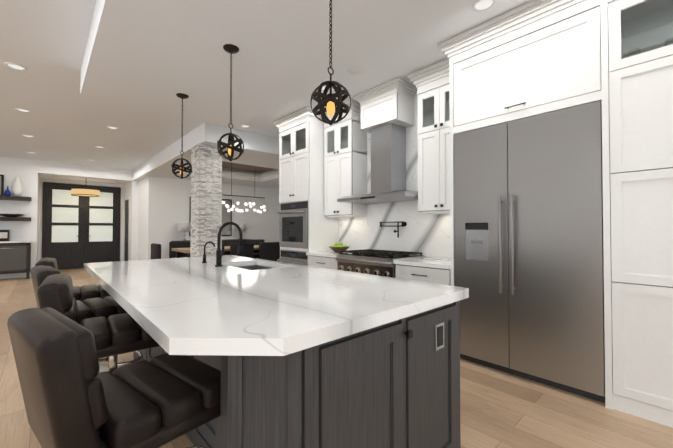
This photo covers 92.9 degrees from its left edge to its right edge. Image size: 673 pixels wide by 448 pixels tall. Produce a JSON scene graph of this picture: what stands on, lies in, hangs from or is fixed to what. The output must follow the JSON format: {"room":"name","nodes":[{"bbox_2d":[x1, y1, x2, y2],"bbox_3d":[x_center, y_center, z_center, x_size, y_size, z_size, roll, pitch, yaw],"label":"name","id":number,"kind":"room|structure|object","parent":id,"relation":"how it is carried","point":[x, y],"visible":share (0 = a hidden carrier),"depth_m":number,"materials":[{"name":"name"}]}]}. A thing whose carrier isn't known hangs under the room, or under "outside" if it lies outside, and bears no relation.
{"room":"kitchen","nodes":[
{"label":"kitchen","id":0,"kind":"room"},
{"bbox_2d":[0,156,138,278],"bbox_3d":[-7.586,-0.134,9.430,14.400,3.000,1.515,1,-1,-42],"label":"wall","id":1,"kind":"structure","parent":0,"point":[103,227],"depth_m":9.65,"materials":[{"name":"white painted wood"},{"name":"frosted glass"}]},
{"bbox_2d":[0,217,30,220],"bbox_3d":[-8.382,-0.128,7.520,1.750,0.090,0.256,1,-1,-42],"label":"floating shelf","id":2,"kind":"object","parent":1,"relation":"attached to","point":[15,218],"visible":1,"depth_m":7.83,"materials":[{"name":"brown wood"}]},
{"bbox_2d":[0,214,24,216],"bbox_3d":[-8.003,-0.206,7.869,0.520,0.075,0.520,1,-1,-42],"label":"bowl","id":3,"kind":"object","parent":2,"relation":"on","point":[11,215],"visible":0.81,"depth_m":7.78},
{"bbox_2d":[0,196,31,200],"bbox_3d":[-8.382,-0.638,7.527,1.750,0.090,0.256,1,-1,-42],"label":"floating shelf","id":4,"kind":"object","parent":1,"relation":"attached to","point":[16,198],"visible":1,"depth_m":7.84,"materials":[{"name":"brown wood"}]},
{"bbox_2d":[0,174,3,195],"bbox_3d":[-8.345,-0.947,7.692,0.480,0.528,0.027,1,-1,-42],"label":"framed picture","id":5,"kind":"object","parent":4,"relation":"on","point":[1,185],"visible":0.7,"depth_m":7.82,"materials":[{"name":"black metal"}]},
{"bbox_2d":[4,186,11,195],"bbox_3d":[-8.014,-0.800,7.801,0.140,0.240,0.140,1,-1,-42],"label":"bottle vase","id":6,"kind":"object","parent":4,"relation":"on","point":[7,192],"visible":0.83,"depth_m":7.77,"materials":[{"name":"blue glass"}]},
{"bbox_2d":[12,177,22,195],"bbox_3d":[-7.943,-0.917,7.962,0.190,0.480,0.190,1,-1,-42],"label":"ceramic vase","id":7,"kind":"object","parent":4,"relation":"on","point":[17,188],"visible":0.88,"depth_m":7.91,"materials":[{"name":"white ceramic"}]},
{"bbox_2d":[71,185,99,196],"bbox_3d":[-7.447,-1.195,9.516,0.690,0.713,0.690,1,-1,-42],"label":"light","id":8,"kind":"object","parent":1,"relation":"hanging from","point":[85,192],"visible":1,"depth_m":9.29,"materials":[{"name":"beige fabric"}]},
{"bbox_2d":[82,167,91,171],"bbox_3d":[-6.994,-1.516,8.965,0.220,0.110,0.029,1,-1,-42],"label":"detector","id":9,"kind":"object","parent":1,"relation":"attached to","point":[86,169],"visible":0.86,"depth_m":8.95,"materials":[{"name":"white plastic"}]},
{"bbox_2d":[138,178,145,259],"bbox_3d":[-5.632,0.026,9.407,0.120,2.680,1.180,1,-1,-42],"label":"wall","id":10,"kind":"structure","parent":0,"point":[142,183],"depth_m":9.42,"materials":[{"name":"white paint"}]},
{"bbox_2d":[132,122,278,188],"bbox_3d":[-2.052,-1.472,9.468,5.800,0.318,5.950,1,-1,-42],"label":"ceiling soffit","id":11,"kind":"structure","parent":0,"point":[255,163],"depth_m":6.92,"materials":[{"name":"paint"}]},
{"bbox_2d":[222,162,265,213],"bbox_3d":[-2.427,-0.939,8.350,1.294,1.309,0.260,1,-1,-42],"label":"chandelier","id":12,"kind":"object","parent":11,"relation":"hanging from","point":[246,210],"visible":0.92,"depth_m":8.27,"materials":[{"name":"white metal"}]},
{"bbox_2d":[146,176,279,259],"bbox_3d":[-3.081,0.048,10.847,5.830,2.680,0.132,1,-1,-42],"label":"wall","id":13,"kind":"structure","parent":0,"point":[163,207],"depth_m":9.49,"materials":[{"name":"white paint"}]},
{"bbox_2d":[189,197,231,235],"bbox_3d":[-3.903,-0.215,9.994,1.300,1.180,0.037,1,-1,-42],"label":"mirror","id":14,"kind":"object","parent":13,"relation":"attached to","point":[227,229],"visible":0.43,"depth_m":10.29,"materials":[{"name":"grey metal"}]},
{"bbox_2d":[0,0,531,169],"bbox_3d":[-2.738,-1.775,4.141,14.400,0.120,18.400,1,-1,-42],"label":"ceiling","id":15,"kind":"structure","parent":0,"point":[44,42],"depth_m":4.14,"materials":[{"name":"paint"}]},
{"bbox_2d":[4,62,26,70],"bbox_3d":[-3.511,-1.721,3.503,0.180,0.006,0.180,1,-1,-42],"label":"recessed light","id":16,"kind":"object","parent":15,"relation":"in","point":[15,66],"visible":1,"depth_m":3.50,"materials":[{"name":"white"}]},
{"bbox_2d":[15,108,31,112],"bbox_3d":[-4.690,-1.701,4.796,0.180,0.006,0.180,1,-1,-42],"label":"recessed light","id":17,"kind":"object","parent":15,"relation":"in","point":[23,110],"visible":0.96,"depth_m":4.80,"materials":[{"name":"white"}]},
{"bbox_2d":[107,126,118,129],"bbox_3d":[-3.930,-1.688,5.624,0.180,0.006,0.180,1,-1,-42],"label":"recessed light","id":18,"kind":"object","parent":15,"relation":"in","point":[112,127],"visible":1,"depth_m":5.60,"materials":[{"name":"white"}]},
{"bbox_2d":[240,124,250,127],"bbox_3d":[-1.577,-1.690,5.538,0.180,0.006,0.180,1,-1,-42],"label":"recessed light","id":19,"kind":"object","parent":15,"relation":"in","point":[245,126],"visible":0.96,"depth_m":5.54,"materials":[{"name":"white"}]},
{"bbox_2d":[80,0,478,127],"bbox_3d":[-0.075,-1.608,1.865,1.810,0.278,6.250,1,-1,-42],"label":"ceiling panel","id":20,"kind":"object","parent":15,"relation":"attached to","point":[157,55],"visible":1,"depth_m":2.64,"materials":[{"name":"paint"}]},
{"bbox_2d":[171,93,191,178],"bbox_3d":[-1.730,-0.973,3.587,0.218,0.941,0.217,1,-1,-42],"label":"pendant light","id":21,"kind":"object","parent":20,"relation":"hanging from","point":[181,167],"visible":1,"depth_m":3.57,"materials":[{"name":"brown metal"}]},
{"bbox_2d":[217,44,243,160],"bbox_3d":[-0.874,-0.987,2.649,0.218,0.941,0.217,1,-1,-42],"label":"pendant light","id":22,"kind":"object","parent":20,"relation":"hanging from","point":[231,49],"visible":1,"depth_m":2.63,"materials":[{"name":"brown metal"}]},
{"bbox_2d":[310,0,350,124],"bbox_3d":[-0.031,-1.001,1.726,0.218,0.941,0.217,1,-1,-42],"label":"pendant light","id":23,"kind":"object","parent":20,"relation":"hanging from","point":[330,101],"visible":1,"depth_m":1.70,"materials":[{"name":"brown metal"}]},
{"bbox_2d":[348,65,364,74],"bbox_3d":[0.223,-1.720,3.580,0.200,0.006,0.200,1,-1,-42],"label":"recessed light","id":24,"kind":"object","parent":15,"relation":"in","point":[356,69],"visible":0.85,"depth_m":3.58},
{"bbox_2d":[472,0,496,11],"bbox_3d":[1.166,-1.735,2.532,0.180,0.006,0.180,1,-1,-42],"label":"recessed light","id":25,"kind":"object","parent":15,"relation":"in","point":[481,5],"visible":0.98,"depth_m":2.54,"materials":[{"name":"white"}]},
{"bbox_2d":[279,148,324,199],"bbox_3d":[-0.450,-0.738,5.219,0.635,0.760,0.794,1,-1,-42],"label":"upper cabinet","id":26,"kind":"object","parent":0,"relation":"attached to","point":[301,172],"depth_m":4.88,"materials":[{"name":"white paint"}]},
{"bbox_2d":[321,140,332,215],"bbox_3d":[0.056,-0.663,4.878,0.345,1.080,0.357,1,-1,-42],"label":"upper cabinet","id":27,"kind":"object","parent":0,"relation":"attached to","point":[327,204],"depth_m":4.83,"materials":[{"name":"white paint"}]},
{"bbox_2d":[0,268,672,447],"bbox_3d":[-2.738,1.325,4.094,14.400,0.080,18.400,1,-1,-42],"label":"floor","id":28,"kind":"structure","parent":0,"point":[500,409],"depth_m":2.11,"materials":[{"name":"brown wood"}]},
{"bbox_2d":[0,241,31,272],"bbox_3d":[-7.982,0.814,7.701,0.895,0.730,0.474,1,-1,-42],"label":"base cabinet","id":29,"kind":"object","parent":28,"relation":"on","point":[15,256],"depth_m":7.66,"materials":[{"name":"grey wood"}]},
{"bbox_2d":[0,230,9,240],"bbox_3d":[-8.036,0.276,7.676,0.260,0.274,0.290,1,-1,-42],"label":"picture frame","id":30,"kind":"object","parent":29,"relation":"on","point":[4,235],"visible":1,"depth_m":7.62,"materials":[{"name":"black wood"}]},
{"bbox_2d":[35,257,109,372],"bbox_3d":[-2.133,0.773,2.705,0.591,0.981,0.436,1,-1,-39],"label":"bar stool","id":31,"kind":"object","parent":28,"relation":"on","point":[83,292],"visible":0.15,"depth_m":2.61,"materials":[{"name":"brown leather"}]},
{"bbox_2d":[30,265,142,366],"bbox_3d":[-1.655,0.765,2.167,0.436,0.981,0.591,-1,-1,43],"label":"bar stool","id":32,"kind":"object","parent":28,"relation":"on","point":[107,307],"visible":0.31,"depth_m":2.06,"materials":[{"name":"brown leather"}]},
{"bbox_2d":[37,274,159,372],"bbox_3d":[-1.194,0.758,1.720,0.591,0.981,0.436,1,-1,-38],"label":"bar stool","id":33,"kind":"object","parent":28,"relation":"on","point":[116,335],"visible":0.46,"depth_m":1.57,"materials":[{"name":"brown leather"}]},
{"bbox_2d":[7,307,220,447],"bbox_3d":[-0.638,0.748,1.052,0.436,0.981,0.591,-1,-1,38],"label":"bar stool","id":34,"kind":"object","parent":28,"relation":"on","point":[73,397],"visible":0.94,"depth_m":0.85,"materials":[{"name":"brown leather"}]},
{"bbox_2d":[151,243,160,258],"bbox_3d":[-3.769,0.881,7.100,0.520,0.900,0.560,1,-1,-42],"label":"dining chair","id":35,"kind":"object","parent":28,"relation":"on","point":[155,251],"visible":0.17,"depth_m":6.80,"materials":[{"name":"black fabric"}]},
{"bbox_2d":[169,241,190,257],"bbox_3d":[-3.858,0.896,8.088,0.560,0.900,0.520,1,-1,-42],"label":"dining chair","id":36,"kind":"object","parent":28,"relation":"on","point":[180,244],"visible":0.17,"depth_m":8.15,"materials":[{"name":"black fabric"}]},
{"bbox_2d":[190,143,221,256],"bbox_3d":[-2.326,-0.030,5.710,0.400,2.679,0.400,1,-1,-42],"label":"stone column","id":37,"kind":"structure","parent":28,"relation":"on","point":[206,196],"depth_m":5.56,"materials":[{"name":"grey stone"}]},
{"bbox_2d":[171,239,252,243],"bbox_3d":[-3.744,0.932,9.802,2.320,0.880,0.480,1,-1,-42],"label":"sideboard","id":38,"kind":"object","parent":28,"relation":"on","point":[244,240],"visible":0.02,"depth_m":10.26,"materials":[{"name":"brown wood"}]},
{"bbox_2d":[178,223,190,240],"bbox_3d":[-4.380,0.222,9.233,0.350,0.520,0.350,1,-1,-42],"label":"table lamp","id":39,"kind":"object","parent":38,"relation":"on","point":[184,227],"visible":0.94,"depth_m":9.11,"materials":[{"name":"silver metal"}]},
{"bbox_2d":[235,223,245,235],"bbox_3d":[-3.124,0.240,10.379,0.350,0.520,0.350,1,-1,-42],"label":"table lamp","id":40,"kind":"object","parent":38,"relation":"on","point":[242,226],"visible":0.58,"depth_m":10.25,"materials":[{"name":"white fabric"}]},
{"bbox_2d":[172,245,258,257],"bbox_3d":[-2.539,0.968,8.221,2.850,0.760,1.060,1,-1,-42],"label":"dining table","id":41,"kind":"object","parent":28,"relation":"on","point":[179,251],"visible":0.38,"depth_m":7.57,"materials":[{"name":"brown wood"}]},
{"bbox_2d":[224,240,242,254],"bbox_3d":[-2.817,0.910,9.038,0.560,0.900,0.520,1,-1,-42],"label":"dining chair","id":42,"kind":"object","parent":28,"relation":"on","point":[227,242],"visible":0.15,"depth_m":9.07,"materials":[{"name":"black fabric"}]},
{"bbox_2d":[230,243,253,257],"bbox_3d":[-2.276,0.885,7.393,0.560,0.900,0.520,1,-1,-42],"label":"dining chair","id":43,"kind":"object","parent":28,"relation":"on","point":[247,249],"visible":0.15,"depth_m":7.23,"materials":[{"name":"black fabric"}]},
{"bbox_2d":[247,239,264,257],"bbox_3d":[-2.292,0.918,9.517,0.560,0.900,0.520,1,-1,-42],"label":"dining chair","id":44,"kind":"object","parent":28,"relation":"on","point":[256,242],"visible":0.21,"depth_m":9.59,"materials":[{"name":"black fabric"}]},
{"bbox_2d":[256,242,279,261],"bbox_3d":[-1.752,0.892,7.871,0.560,0.900,0.520,1,-1,-42],"label":"dining chair","id":45,"kind":"object","parent":28,"relation":"on","point":[270,251],"visible":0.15,"depth_m":7.66,"materials":[{"name":"black fabric"}]},
{"bbox_2d":[133,294,468,447],"bbox_3d":[-0.724,0.822,2.242,1.178,0.870,2.810,1,-1,-42],"label":"kitchen island","id":46,"kind":"object","parent":28,"relation":"on","point":[300,356],"depth_m":1.14,"materials":[{"name":"grey wood"}]},
{"bbox_2d":[84,255,467,377],"bbox_3d":[-0.775,0.361,2.224,1.340,0.048,2.830,1,-1,-42],"label":"island countertop","id":47,"kind":"structure","parent":46,"relation":"on","point":[227,317],"depth_m":1.35,"materials":[{"name":"white stone"}]},
{"bbox_2d":[200,242,214,261],"bbox_3d":[-1.138,0.250,2.857,0.117,0.191,0.053,1,-1,-42],"label":"faucet","id":48,"kind":"object","parent":47,"relation":"on","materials":[{"name":"black metal"}]},
{"bbox_2d":[216,222,243,265],"bbox_3d":[-0.873,0.161,2.625,0.232,0.361,0.091,1,-1,-42],"label":"faucet","id":49,"kind":"object","parent":47,"relation":"on","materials":[{"name":"black metal"}]},
{"bbox_2d":[244,262,271,269],"bbox_3d":[-0.700,0.498,2.718,0.424,0.236,0.704,1,-1,-42],"label":"sink","id":50,"kind":"object","parent":47,"relation":"in","point":[251,265],"depth_m":3.06,"materials":[{"name":"grey metal"}]},
{"bbox_2d":[277,196,340,264],"bbox_3d":[-0.454,0.452,5.197,0.647,1.700,0.750,1,-1,-42],"label":"tall cabinet","id":51,"kind":"object","parent":28,"relation":"on","point":[302,227],"depth_m":4.91,"materials":[{"name":"white paint"}]},
{"bbox_2d":[305,256,336,269],"bbox_3d":[0.058,0.874,4.630,0.645,0.840,0.728,1,-1,-42],"label":"base cabinet","id":52,"kind":"object","parent":28,"relation":"on","point":[328,262],"depth_m":4.45,"materials":[{"name":"white paint"}]},
{"bbox_2d":[305,252,336,259],"bbox_3d":[0.026,0.434,4.654,0.670,0.040,0.660,1,-1,-42],"label":"countertop","id":53,"kind":"structure","parent":52,"relation":"on","point":[334,254],"depth_m":4.46,"materials":[{"name":"white stone"}]},
{"bbox_2d":[335,249,425,277],"bbox_3d":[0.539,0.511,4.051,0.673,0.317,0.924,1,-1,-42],"label":"range","id":54,"kind":"object","parent":28,"relation":"on","point":[380,262],"depth_m":3.85,"materials":[{"name":"metal"}]},
{"bbox_2d":[393,264,452,285],"bbox_3d":[1.076,0.857,3.515,0.645,0.840,0.723,1,-1,-42],"label":"base cabinet","id":55,"kind":"object","parent":28,"relation":"on","point":[444,276],"depth_m":3.24,"materials":[{"name":"white paint"}]},
{"bbox_2d":[393,256,452,267],"bbox_3d":[1.089,0.416,3.488,0.670,0.040,0.655,1,-1,-42],"label":"countertop","id":56,"kind":"structure","parent":55,"relation":"on","point":[418,261],"depth_m":3.36,"materials":[{"name":"white stone"}]},
{"bbox_2d":[605,40,672,427],"bbox_3d":[2.246,0.076,2.251,0.635,2.362,0.410,1,-1,-42],"label":"tall cabinet","id":57,"kind":"object","parent":28,"relation":"on","point":[642,82],"depth_m":2.07,"materials":[{"name":"white paint"}]},
{"bbox_2d":[325,244,352,251],"bbox_3d":[0.040,0.370,4.654,0.310,0.084,0.310,1,-1,-42],"label":"bowl","id":58,"kind":"object","parent":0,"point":[328,247],"depth_m":4.63,"materials":[{"name":"brown wood"}]},
{"bbox_2d":[333,136,368,215],"bbox_3d":[0.216,-0.665,4.703,0.345,1.080,0.356,1,-1,-42],"label":"upper cabinet","id":59,"kind":"object","parent":0,"relation":"attached to","point":[349,198],"depth_m":4.57,"materials":[{"name":"white paint"}]},
{"bbox_2d":[365,124,408,199],"bbox_3d":[0.668,-0.816,4.189,0.374,0.875,0.340,1,-1,-42],"label":"range hood","id":60,"kind":"object","parent":0,"relation":"attached to","point":[386,145],"depth_m":4.10,"materials":[{"name":"silver metal"}]},
{"bbox_2d":[357,88,416,131],"bbox_3d":[0.664,-1.441,4.195,0.385,0.376,0.600,1,-1,-42],"label":"upper cabinet","id":61,"kind":"object","parent":0,"relation":"attached to","point":[397,106],"depth_m":4.03,"materials":[{"name":"white paint"}]},
{"bbox_2d":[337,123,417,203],"bbox_3d":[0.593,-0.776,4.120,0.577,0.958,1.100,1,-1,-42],"label":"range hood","id":62,"kind":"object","parent":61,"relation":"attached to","point":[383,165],"depth_m":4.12,"materials":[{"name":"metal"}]},
{"bbox_2d":[339,93,449,257],"bbox_3d":[0.795,-0.647,4.306,0.025,2.110,2.233,1,-1,-42],"label":"backsplash","id":63,"kind":"structure","parent":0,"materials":[{"name":"white stone"}]},
{"bbox_2d":[417,112,432,211],"bbox_3d":[1.169,-0.681,3.659,0.345,1.080,0.339,1,-1,-42],"label":"upper cabinet","id":64,"kind":"object","parent":0,"relation":"attached to","point":[424,123],"depth_m":3.61,"materials":[{"name":"white paint"}]},
{"bbox_2d":[433,108,452,211],"bbox_3d":[1.317,-0.684,3.496,0.345,1.080,0.339,1,-1,-42],"label":"upper cabinet","id":65,"kind":"object","parent":0,"relation":"attached to","point":[442,122],"depth_m":3.43,"materials":[{"name":"white paint"}]},
{"bbox_2d":[449,0,616,123],"bbox_3d":[1.714,-1.261,2.855,0.635,0.674,1.096,1,-1,-42],"label":"upper cabinet","id":66,"kind":"object","parent":0,"relation":"attached to","point":[564,52],"depth_m":2.54,"materials":[{"name":"white paint"}]}
]}

